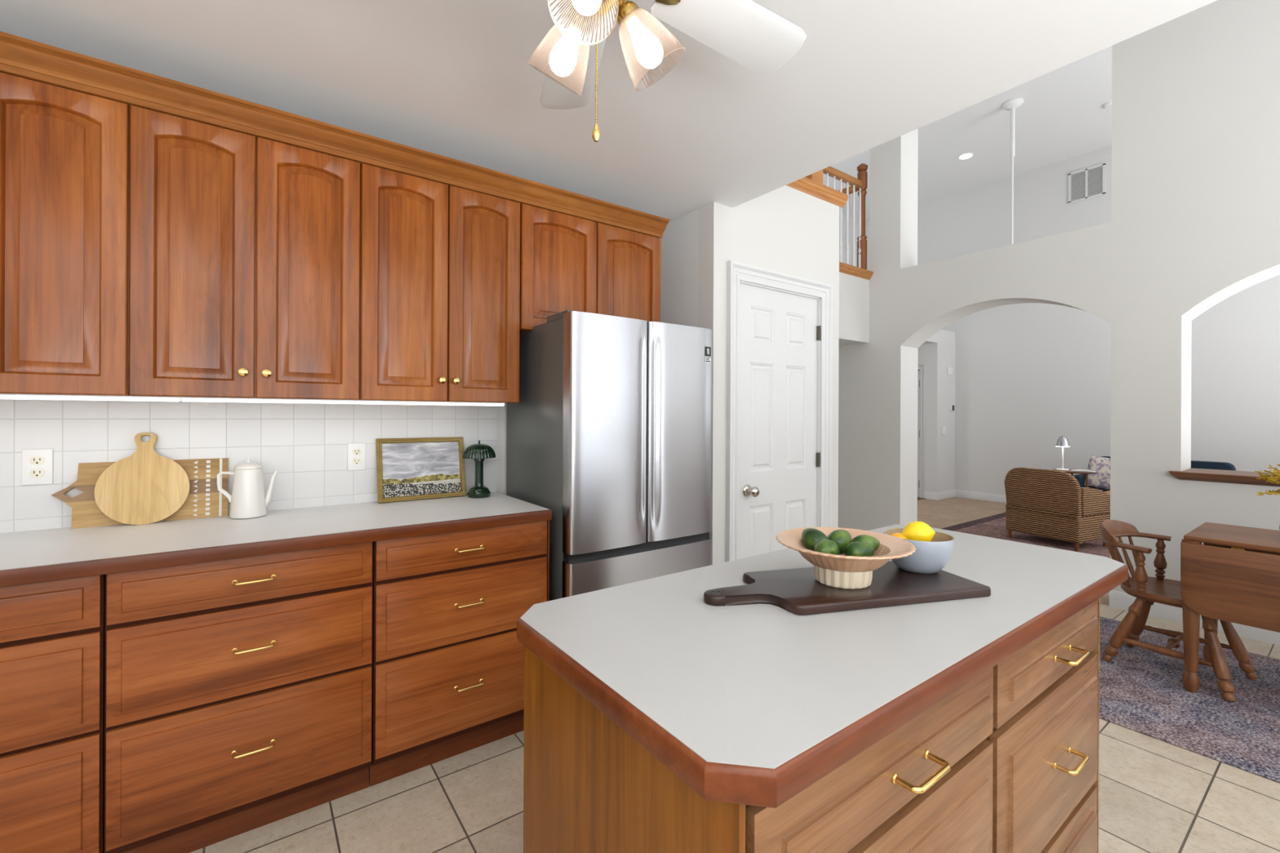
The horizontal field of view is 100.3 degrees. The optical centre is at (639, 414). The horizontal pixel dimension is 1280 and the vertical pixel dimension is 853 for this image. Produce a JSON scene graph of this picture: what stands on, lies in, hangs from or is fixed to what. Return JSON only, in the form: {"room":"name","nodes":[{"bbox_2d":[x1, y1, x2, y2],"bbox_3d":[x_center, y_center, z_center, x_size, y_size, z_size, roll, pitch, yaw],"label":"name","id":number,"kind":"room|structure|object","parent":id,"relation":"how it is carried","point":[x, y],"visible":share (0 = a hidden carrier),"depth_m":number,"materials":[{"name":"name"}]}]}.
{"room":"kitchen","nodes":[
{"label":"kitchen","id":0,"kind":"room"},
{"bbox_2d":[495,403,506,494],"bbox_3d":[-1.708,0.072,2.048,4.340,2.440,0.150,0,0,-36],"label":"wall","id":1,"kind":"structure","parent":0,"point":[501,410],"depth_m":2.69,"materials":[{"name":"paint"}]},
{"bbox_2d":[0,71,130,395],"bbox_3d":[-1.921,-0.518,1.577,0.636,0.914,0.357,0,0,-36],"label":"upper cabinet","id":2,"kind":"object","parent":1,"relation":"attached to","point":[64,153],"visible":0.98,"depth_m":1.56,"materials":[{"name":"brown wood"}]},
{"bbox_2d":[128,104,359,399],"bbox_3d":[-1.403,-0.516,1.952,0.640,0.914,0.357,0,0,-36],"label":"upper cabinet","id":3,"kind":"object","parent":1,"relation":"attached to","point":[245,248],"visible":1,"depth_m":1.80,"materials":[{"name":"brown wood"}]},
{"bbox_2d":[0,393,180,401],"bbox_3d":[-1.835,-0.053,1.557,0.757,0.014,0.125,0,0,-36],"label":"light","id":4,"kind":"object","parent":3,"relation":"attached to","point":[2,396],"visible":0.98,"depth_m":1.61,"materials":[{"name":"white plastic"}]},
{"bbox_2d":[0,398,497,533],"bbox_3d":[-1.764,0.159,1.909,2.587,0.438,0.010,0,0,-36],"label":"backsplash","id":5,"kind":"structure","parent":1,"relation":"attached to","point":[306,444],"depth_m":2.05,"materials":[{"name":"tile"}]},
{"bbox_2d":[21,448,53,485],"bbox_3d":[-1.972,0.170,1.747,0.070,0.117,0.008,0,0,-36],"label":"wall outlet","id":6,"kind":"object","parent":5,"relation":"attached to","point":[37,464],"visible":1,"depth_m":1.74,"materials":[{"name":"white plastic"}]},
{"bbox_2d":[29,456,44,465],"bbox_3d":[-1.970,0.149,1.745,0.033,0.027,0.003,0,0,-36],"label":"receptacle","id":7,"kind":"object","parent":6,"relation":"attached to","point":[33,460],"depth_m":1.74,"materials":[{"name":"white plastic"}]},
{"bbox_2d":[29,468,44,477],"bbox_3d":[-1.970,0.191,1.745,0.033,0.027,0.003,0,0,-36],"label":"receptacle","id":8,"kind":"object","parent":6,"relation":"attached to","point":[33,473],"depth_m":1.74,"materials":[{"name":"white plastic"}]},
{"bbox_2d":[347,443,365,471],"bbox_3d":[-1.217,0.179,2.294,0.070,0.117,0.008,0,0,-36],"label":"wall outlet","id":9,"kind":"object","parent":5,"relation":"attached to","point":[356,451],"visible":1,"depth_m":2.29,"materials":[{"name":"white plastic"}]},
{"bbox_2d":[352,448,360,455],"bbox_3d":[-1.216,0.159,2.292,0.033,0.027,0.003,0,0,-36],"label":"receptacle","id":10,"kind":"object","parent":9,"relation":"attached to","point":[355,451],"depth_m":2.29,"materials":[{"name":"white plastic"}]},
{"bbox_2d":[352,457,360,464],"bbox_3d":[-1.216,0.200,2.292,0.033,0.027,0.003,0,0,-36],"label":"receptacle","id":11,"kind":"object","parent":9,"relation":"attached to","point":[355,460],"depth_m":2.29,"materials":[{"name":"white plastic"}]},
{"bbox_2d":[359,162,519,403],"bbox_3d":[-0.884,-0.513,2.329,0.641,0.914,0.357,0,0,-36],"label":"upper cabinet","id":12,"kind":"object","parent":1,"relation":"attached to","point":[439,318],"visible":0.99,"depth_m":2.19,"materials":[{"name":"brown wood"}]},
{"bbox_2d":[180,396,505,405],"bbox_3d":[-1.082,-0.049,2.103,1.100,0.014,0.125,0,0,-36],"label":"light","id":13,"kind":"object","parent":12,"relation":"attached to","point":[183,398],"visible":1,"depth_m":1.98,"materials":[{"name":"white plastic"}]},
{"bbox_2d":[520,202,661,333],"bbox_3d":[-0.297,-0.677,2.754,0.802,0.582,0.357,0,0,-36],"label":"upper cabinet","id":14,"kind":"object","parent":1,"relation":"attached to","point":[568,262],"visible":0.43,"depth_m":2.59,"materials":[{"name":"brown wood"}]},
{"bbox_2d":[0,31,669,238],"bbox_3d":[-1.109,-0.996,1.939,3.075,0.080,0.066,0,0,-36],"label":"crown molding","id":15,"kind":"structure","parent":14,"relation":"attached to","point":[20,56],"depth_m":1.84,"materials":[{"name":"brown wood"}]},
{"bbox_2d":[0,0,1217,222],"bbox_3d":[-0.079,-1.280,-0.071,4.480,0.280,5.485,0,0,-36],"label":"ceiling","id":16,"kind":"structure","parent":0,"point":[461,80],"depth_m":1.77,"materials":[{"name":"paint"}]},
{"bbox_2d":[540,0,806,142],"bbox_3d":[-0.047,-0.839,1.076,1.042,0.602,1.073,0,0,-36],"label":"ceiling fan","id":17,"kind":"object","parent":16,"relation":"hanging from","point":[748,33],"visible":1,"depth_m":1.24,"materials":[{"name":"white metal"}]},
{"bbox_2d":[564,7,590,35],"bbox_3d":[-0.128,-0.809,1.098,0.051,0.048,0.051,0,0,-36],"label":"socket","id":18,"kind":"object","parent":17,"relation":"attached to","point":[578,24],"depth_m":1.08,"materials":[{"name":"glass"}]},
{"bbox_2d":[616,0,641,31],"bbox_3d":[-0.022,-0.809,1.083,0.051,0.048,0.051,0,0,-36],"label":"socket","id":19,"kind":"object","parent":17,"relation":"attached to","point":[628,14],"depth_m":1.07,"materials":[{"name":"white glass"}]},
{"bbox_2d":[660,208,698,327],"bbox_3d":[0.206,0.081,3.198,0.110,2.440,0.535,0,0,-36],"label":"wall","id":20,"kind":"structure","parent":0,"point":[679,271],"depth_m":3.07,"materials":[{"name":"grey paint"}]},
{"bbox_2d":[190,603,1279,852],"bbox_3d":[0.380,1.362,1.546,7.140,0.120,7.550,0,0,-36],"label":"floor","id":21,"kind":"structure","parent":0,"point":[1156,795],"depth_m":1.77,"materials":[{"name":"tile"}]},
{"bbox_2d":[0,574,105,852],"bbox_3d":[-1.845,0.855,1.448,0.638,0.874,0.634,0,0,-36],"label":"base cabinet","id":22,"kind":"object","parent":21,"relation":"on","point":[52,633],"visible":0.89,"depth_m":1.36,"materials":[{"name":"brown wood"}]},
{"bbox_2d":[103,542,373,852],"bbox_3d":[-1.321,0.857,1.828,0.650,0.874,0.634,0,0,-36],"label":"base cabinet","id":23,"kind":"object","parent":21,"relation":"on","point":[238,691],"visible":1,"depth_m":1.57,"materials":[{"name":"brown wood"}]},
{"bbox_2d":[0,491,551,587],"bbox_3d":[-1.461,0.399,1.740,2.281,0.040,0.620,0,0,-36],"label":"countertop","id":24,"kind":"structure","parent":23,"relation":"on","point":[45,555],"depth_m":1.71,"materials":[{"name":"white laminate"}]},
{"bbox_2d":[51,457,228,528],"bbox_3d":[-1.751,0.272,1.893,0.460,0.217,0.055,0,0,-36],"label":"cutting board","id":25,"kind":"object","parent":24,"relation":"on","point":[204,500],"visible":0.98,"depth_m":1.95,"materials":[{"name":"brown wood"}]},
{"bbox_2d":[94,432,190,524],"bbox_3d":[-1.734,0.222,1.869,0.244,0.318,0.077,0,0,-36],"label":"cutting board","id":26,"kind":"object","parent":24,"relation":"on","point":[145,486],"visible":1,"depth_m":1.86,"materials":[{"name":"brown wood"}]},
{"bbox_2d":[217,456,277,519],"bbox_3d":[-1.459,0.267,1.987,0.113,0.224,0.148,0,0,17],"label":"coffee pot","id":27,"kind":"object","parent":24,"relation":"on","point":[248,499],"visible":1,"depth_m":1.95,"materials":[{"name":"white ceramic"}]},
{"bbox_2d":[375,436,466,502],"bbox_3d":[-0.986,0.243,2.422,0.376,0.276,0.069,0,0,-36],"label":"framed painting","id":28,"kind":"object","parent":24,"relation":"on","point":[418,468],"visible":1,"depth_m":2.42,"materials":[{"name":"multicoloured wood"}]},
{"bbox_2d":[462,440,495,497],"bbox_3d":[-0.752,0.250,2.497,0.150,0.265,0.149,0,0,-36],"label":"mushroom lamp","id":29,"kind":"object","parent":24,"relation":"on","point":[479,451],"visible":1,"depth_m":2.46,"materials":[{"name":"green ceramic"}]},
{"bbox_2d":[368,520,549,786],"bbox_3d":[-0.793,0.859,2.212,0.650,0.874,0.634,0,0,-36],"label":"base cabinet","id":30,"kind":"object","parent":21,"relation":"on","point":[448,664],"visible":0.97,"depth_m":1.95,"materials":[{"name":"brown wood"}]},
{"bbox_2d":[506,310,712,600],"bbox_3d":[-0.155,0.436,2.631,0.782,1.726,0.682,0,0,-36],"label":"refrigerator","id":31,"kind":"object","parent":21,"relation":"on","point":[610,428],"visible":0.73,"depth_m":2.31,"materials":[{"name":"grey metal"}]},
{"bbox_2d":[523,598,1099,852],"bbox_3d":[0.528,0.866,1.222,1.423,0.872,0.630,0,0,-36],"label":"kitchen island","id":32,"kind":"object","parent":21,"relation":"on","point":[1007,762],"visible":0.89,"depth_m":0.90,"materials":[{"name":"brown wood"}]},
{"bbox_2d":[516,524,1128,808],"bbox_3d":[0.529,0.409,1.242,1.506,0.042,0.628,0,0,-36],"label":"island countertop","id":33,"kind":"structure","parent":32,"relation":"on","point":[752,704],"depth_m":0.87,"materials":[{"name":"grey laminate"}]},
{"bbox_2d":[703,560,991,615],"bbox_3d":[0.428,0.377,1.175,0.615,0.021,0.232,0,0,-15],"label":"serving board","id":34,"kind":"object","parent":33,"relation":"on","point":[797,591],"visible":0.95,"depth_m":1.11,"materials":[{"name":"brown wood"}]},
{"bbox_2d":[775,526,915,589],"bbox_3d":[0.447,0.322,1.178,0.288,0.090,0.288,0,0,-36],"label":"fruit bowl","id":35,"kind":"object","parent":34,"relation":"on","point":[841,571],"visible":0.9,"depth_m":1.13,"materials":[{"name":"beige ceramic"}]},
{"bbox_2d":[801,528,827,551],"bbox_3d":[0.397,0.287,1.215,0.052,0.055,0.072,0,0,-21],"label":"avocado","id":36,"kind":"object","parent":35,"relation":"in","point":[810,536],"visible":0.62,"depth_m":1.20,"materials":[{"name":"green food"}]},
{"bbox_2d":[813,538,839,555],"bbox_3d":[0.400,0.295,1.149,0.052,0.054,0.073,0,0,34],"label":"avocado","id":37,"kind":"object","parent":35,"relation":"in","point":[824,545],"visible":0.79,"depth_m":1.13,"materials":[{"name":"green food"}]},
{"bbox_2d":[827,528,852,554],"bbox_3d":[0.459,0.290,1.224,0.052,0.054,0.073,0,0,44],"label":"avocado","id":38,"kind":"object","parent":35,"relation":"in","point":[842,538],"visible":0.62,"depth_m":1.20,"materials":[{"name":"green food"}]},
{"bbox_2d":[844,541,874,556],"bbox_3d":[0.476,0.297,1.153,0.066,0.048,0.047,0,0,-16],"label":"avocado","id":39,"kind":"object","parent":35,"relation":"in","point":[853,548],"visible":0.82,"depth_m":1.14,"materials":[{"name":"green food"}]},
{"bbox_2d":[851,534,879,551],"bbox_3d":[0.505,0.291,1.194,0.062,0.045,0.044,0,0,-6],"label":"avocado","id":40,"kind":"object","parent":35,"relation":"in","point":[873,542],"visible":0.59,"depth_m":1.18,"materials":[{"name":"green food"}]},
{"bbox_2d":[883,528,954,573],"bbox_3d":[0.665,0.327,1.278,0.151,0.082,0.151,0,0,-36],"label":"stoneware bowl","id":41,"kind":"object","parent":34,"relation":"on","point":[928,557],"visible":0.73,"depth_m":1.22,"materials":[{"name":"grey ceramic"}]},
{"bbox_2d":[889,532,906,539],"bbox_3d":[0.624,0.310,1.290,0.050,0.050,0.050,0,0,-36],"label":"orange","id":42,"kind":"object","parent":41,"relation":"in","point":[898,535],"visible":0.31,"depth_m":1.28,"materials":[{"name":"orange food"}]},
{"bbox_2d":[901,520,935,542],"bbox_3d":[0.667,0.285,1.282,0.064,0.060,0.061,0,0,-31],"label":"lemon","id":43,"kind":"object","parent":41,"relation":"in","point":[917,531],"visible":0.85,"depth_m":1.26,"materials":[{"name":"yellow food"}]},
{"bbox_2d":[1099,616,1279,782],"bbox_3d":[3.026,1.308,2.125,1.485,0.009,2.480,0,0,-36],"label":"area rug","id":44,"kind":"object","parent":21,"relation":"on","point":[1142,690],"visible":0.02,"depth_m":2.40,"materials":[{"name":"purple carpet"}]},
{"bbox_2d":[1099,520,1257,701],"bbox_3d":[2.727,0.946,2.741,0.515,0.714,0.557,0,0,-36],"label":"chair","id":45,"kind":"object","parent":44,"relation":"on","point":[1148,590],"visible":0.88,"depth_m":2.74,"materials":[{"name":"brown wood"}]},
{"bbox_2d":[1180,522,1279,693],"bbox_3d":[3.196,0.939,2.132,0.599,0.732,1.395,0,0,-36],"label":"table","id":46,"kind":"object","parent":44,"relation":"on","point":[1233,576],"visible":0.88,"depth_m":2.43,"materials":[{"name":"brown wood"}]},
{"bbox_2d":[1254,463,1279,528],"bbox_3d":[3.000,0.394,2.435,0.300,0.356,0.322,0,0,17],"label":"flower vase","id":47,"kind":"object","parent":46,"relation":"on","point":[1270,478],"visible":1,"depth_m":2.47,"materials":[{"name":"yellow plant"}]},
{"bbox_2d":[697,185,839,564],"bbox_3d":[0.814,-0.046,3.234,1.135,2.700,0.120,0,0,-36],"label":"wall","id":48,"kind":"structure","parent":0,"point":[786,229],"depth_m":3.05,"materials":[{"name":"paint"}]},
{"bbox_2d":[725,260,832,561],"bbox_3d":[0.840,0.235,3.186,0.923,2.138,0.130,0,0,-36],"label":"door","id":49,"kind":"structure","parent":48,"relation":"in","point":[780,432],"depth_m":3.18,"materials":[{"name":"paint"}]},
{"bbox_2d":[786,177,848,208],"bbox_3d":[0.915,-1.413,3.265,1.025,0.075,0.140,0,0,-36],"label":"trim","id":50,"kind":"structure","parent":48,"relation":"attached to","point":[805,184],"depth_m":3.36,"materials":[{"name":"brown wood"}]},
{"bbox_2d":[841,214,858,266],"bbox_3d":[2.453,-1.139,8.786,4.120,4.900,0.150,0,0,-36],"label":"wall","id":51,"kind":"structure","parent":0,"point":[856,226],"depth_m":9.67,"materials":[{"name":"grey paint"}]},
{"bbox_2d":[839,271,869,346],"bbox_3d":[1.307,-1.004,4.928,1.645,0.620,0.750,0,0,-36],"label":"wall","id":52,"kind":"structure","parent":0,"point":[854,291],"depth_m":4.97,"materials":[{"name":"paint"}]},
{"bbox_2d":[917,343,929,491],"bbox_3d":[4.148,0.099,9.013,0.100,2.440,1.480,0,0,-36],"label":"wall","id":53,"kind":"structure","parent":0,"point":[923,351],"depth_m":8.42,"materials":[{"name":"grey paint"}]},
{"bbox_2d":[917,364,924,497],"bbox_3d":[4.250,0.262,8.803,0.080,2.114,0.888,0,0,-36],"label":"door","id":54,"kind":"structure","parent":53,"relation":"in","point":[921,374],"depth_m":8.47,"materials":[{"name":"paint"}]},
{"bbox_2d":[924,491,936,500],"bbox_3d":[4.545,1.263,8.360,0.016,0.115,0.190,0,0,-36],"label":"baseboard","id":55,"kind":"structure","parent":53,"relation":"attached to","point":[927,495],"depth_m":8.35,"materials":[{"name":"paint"}]},
{"bbox_2d":[922,329,955,346],"bbox_3d":[2.967,-1.236,8.078,4.120,0.220,1.600,0,0,-36],"label":"ceiling","id":56,"kind":"structure","parent":0,"point":[942,336],"depth_m":8.40,"materials":[{"name":"grey paint"}]},
{"bbox_2d":[928,342,955,492],"bbox_3d":[4.820,0.102,8.512,0.600,2.440,0.120,0,0,-36],"label":"wall","id":57,"kind":"structure","parent":0,"point":[942,356],"depth_m":8.38,"materials":[{"name":"grey paint"}]},
{"bbox_2d":[941,426,946,435],"bbox_3d":[4.779,0.252,8.398,0.120,0.120,0.018,0,0,-36],"label":"light switch","id":58,"kind":"object","parent":57,"relation":"attached to","point":[943,428],"visible":1,"depth_m":8.38,"materials":[{"name":"white plastic"}]},
{"bbox_2d":[936,489,955,500],"bbox_3d":[4.849,1.265,8.453,0.615,0.115,0.016,0,0,-36],"label":"baseboard","id":59,"kind":"structure","parent":57,"relation":"attached to","point":[948,494],"depth_m":8.43,"materials":[{"name":"paint"}]},
{"bbox_2d":[946,367,952,375],"bbox_3d":[4.945,-0.697,8.515,0.160,0.120,0.018,0,0,-36],"label":"door chime","id":60,"kind":"object","parent":57,"relation":"attached to","point":[949,370],"visible":1,"depth_m":8.49,"materials":[{"name":"white plastic"}]},
{"bbox_2d":[950,404,954,411],"bbox_3d":[5.008,-0.112,8.561,0.110,0.100,0.021,0,0,-36],"label":"thermostat","id":61,"kind":"object","parent":57,"relation":"attached to","point":[952,406],"visible":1,"depth_m":8.54,"materials":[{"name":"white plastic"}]},
{"bbox_2d":[822,45,1111,222],"bbox_3d":[5.144,-3.651,5.263,4.320,0.150,9.100,0,0,-36],"label":"ceiling","id":62,"kind":"structure","parent":0,"point":[1062,116],"depth_m":6.81,"materials":[{"name":"paint"}]},
{"bbox_2d":[957,152,974,159],"bbox_3d":[4.507,-3.576,7.383,0.200,0.008,0.200,0,0,-36],"label":"recessed light","id":63,"kind":"object","parent":62,"relation":"in","point":[968,155],"visible":1,"depth_m":7.37,"materials":[{"name":"white plastic"}]},
{"bbox_2d":[959,153,972,159],"bbox_3d":[4.507,-3.574,7.383,0.151,0.004,0.151,0,0,15],"label":"diffuser","id":64,"kind":"object","parent":63,"relation":"attached to","point":[965,156],"depth_m":7.37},
{"bbox_2d":[1001,97,1023,244],"bbox_3d":[4.276,-2.580,6.129,0.210,2.000,0.210,0,0,-36],"label":"hanging rod","id":65,"kind":"object","parent":62,"relation":"hanging from","point":[1011,104],"visible":0.96,"depth_m":6.12,"materials":[{"name":"white metal"}]},
{"bbox_2d":[1102,101,1111,109],"bbox_3d":[5.403,-3.557,6.131,0.130,0.037,0.130,0,0,-36],"label":"smoke detector","id":66,"kind":"object","parent":62,"relation":"attached to","point":[1107,105],"visible":0.63,"depth_m":6.12,"materials":[{"name":"white plastic"}]},
{"bbox_2d":[917,497,1109,605],"bbox_3d":[4.974,1.383,5.218,4.610,0.119,9.000,0,0,-36],"label":"floor","id":67,"kind":"structure","parent":0,"point":[944,513],"depth_m":7.32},
{"bbox_2d":[941,512,1110,558],"bbox_3d":[5.173,1.319,4.825,3.190,0.009,4.130,0,0,-36],"label":"rug","id":68,"kind":"object","parent":67,"relation":"on","point":[994,526],"visible":0.1,"depth_m":5.77,"materials":[{"name":"carpet"}]},
{"bbox_2d":[1004,467,1110,551],"bbox_3d":[4.284,0.930,5.507,0.593,0.760,0.690,0,0,-24],"label":"wicker armchair","id":69,"kind":"object","parent":68,"relation":"on","point":[1043,503],"visible":0.91,"depth_m":5.28,"materials":[{"name":"brown wicker"}]},
{"bbox_2d":[1051,468,1096,487],"bbox_3d":[4.990,0.977,6.143,0.400,0.675,0.400,0,0,-36],"label":"side table","id":70,"kind":"object","parent":68,"relation":"on","point":[1072,473],"visible":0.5,"depth_m":6.03,"materials":[{"name":"brown wood"}]},
{"bbox_2d":[1055,435,1070,470],"bbox_3d":[4.900,0.440,6.186,0.132,0.396,0.132,0,0,-36],"label":"table lamp","id":71,"kind":"object","parent":70,"relation":"on","point":[1063,442],"visible":1,"depth_m":6.16,"materials":[{"name":"silver metal"}]},
{"bbox_2d":[1070,469,1097,472],"bbox_3d":[5.024,0.632,6.048,0.150,0.014,0.220,0,0,-45],"label":"open book","id":72,"kind":"object","parent":70,"relation":"on","point":[1077,470],"visible":1,"depth_m":6.01,"materials":[{"name":"paper"}]},
{"bbox_2d":[1104,490,1110,519],"bbox_3d":[5.263,1.074,5.426,0.500,0.480,0.880,0,0,-36],"label":"coffee table","id":73,"kind":"object","parent":68,"relation":"on","point":[1107,491],"visible":0.03,"depth_m":5.66,"materials":[{"name":"brown wood"}]},
{"bbox_2d":[1073,456,1235,491],"bbox_3d":[5.808,0.917,6.090,0.720,0.800,1.285,0,0,-36],"label":"loveseat","id":74,"kind":"object","parent":68,"relation":"on","point":[1081,477],"visible":0.13,"depth_m":5.87,"materials":[{"name":"blue fabric"}]},
{"bbox_2d":[1084,455,1110,490],"bbox_3d":[5.568,0.711,6.234,0.596,0.452,0.190,0,0,39],"label":"throw pillow","id":75,"kind":"object","parent":74,"relation":"on","point":[1101,479],"visible":0.33,"depth_m":6.29,"materials":[{"name":"fabric"}]},
{"bbox_2d":[838,0,1279,592],"bbox_3d":[3.699,-1.333,3.296,0.310,5.300,6.200,0,0,-36],"label":"wall","id":76,"kind":"structure","parent":0,"point":[1194,224],"depth_m":3.52,"materials":[{"name":"paint"}]},
{"bbox_2d":[839,262,873,279],"bbox_3d":[1.525,-1.331,4.660,1.679,0.075,0.140,0,0,-36],"label":"trim","id":77,"kind":"structure","parent":76,"relation":"attached to","point":[846,268],"depth_m":4.93,"materials":[{"name":"brown wood"}]},
{"bbox_2d":[1109,590,1279,645],"bbox_3d":[4.298,1.262,2.177,0.016,0.115,3.670,0,0,-36],"label":"baseboard","id":78,"kind":"structure","parent":76,"relation":"attached to","point":[1118,600],"depth_m":3.40,"materials":[{"name":"paint"}]},
{"bbox_2d":[1168,468,1279,486],"bbox_3d":[3.988,0.387,2.883,0.415,0.053,1.563,0,0,-36],"label":"ledge","id":79,"kind":"object","parent":76,"relation":"attached to","point":[1193,474],"visible":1,"depth_m":3.25,"materials":[{"name":"brown wood"}]},
{"bbox_2d":[865,145,1279,494],"bbox_3d":[6.779,-1.119,6.457,0.150,4.900,8.900,0,0,-36],"label":"wall","id":80,"kind":"structure","parent":0,"point":[1028,375],"depth_m":7.55,"materials":[{"name":"grey paint"}]},
{"bbox_2d":[955,489,1006,502],"bbox_3d":[7.141,1.275,5.802,0.016,0.115,7.000,0,0,-36],"label":"baseboard","id":81,"kind":"structure","parent":80,"relation":"attached to","point":[958,493],"depth_m":8.32,"materials":[{"name":"paint"}]},
{"bbox_2d":[1068,162,1106,204],"bbox_3d":[6.089,-3.152,7.278,0.018,0.430,0.400,0,0,-36],"label":"air vent","id":82,"kind":"object","parent":80,"relation":"in","point":[1088,183],"visible":1,"depth_m":7.27,"materials":[{"name":"metal"}]},
{"bbox_3d":[2.313,-1.209,6.306,1.600,0.200,1.800,0,0,-36],"label":"floor","id":83,"kind":"structure","parent":0,"visible":0},
{"bbox_2d":[805,163,867,269],"bbox_3d":[1.457,-1.874,4.674,1.283,1.120,3.563,0,0,11],"label":"balcony railing","id":84,"kind":"object","parent":83,"relation":"on","point":[860,184],"visible":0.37,"depth_m":5.08,"materials":[{"name":"brown wood"}]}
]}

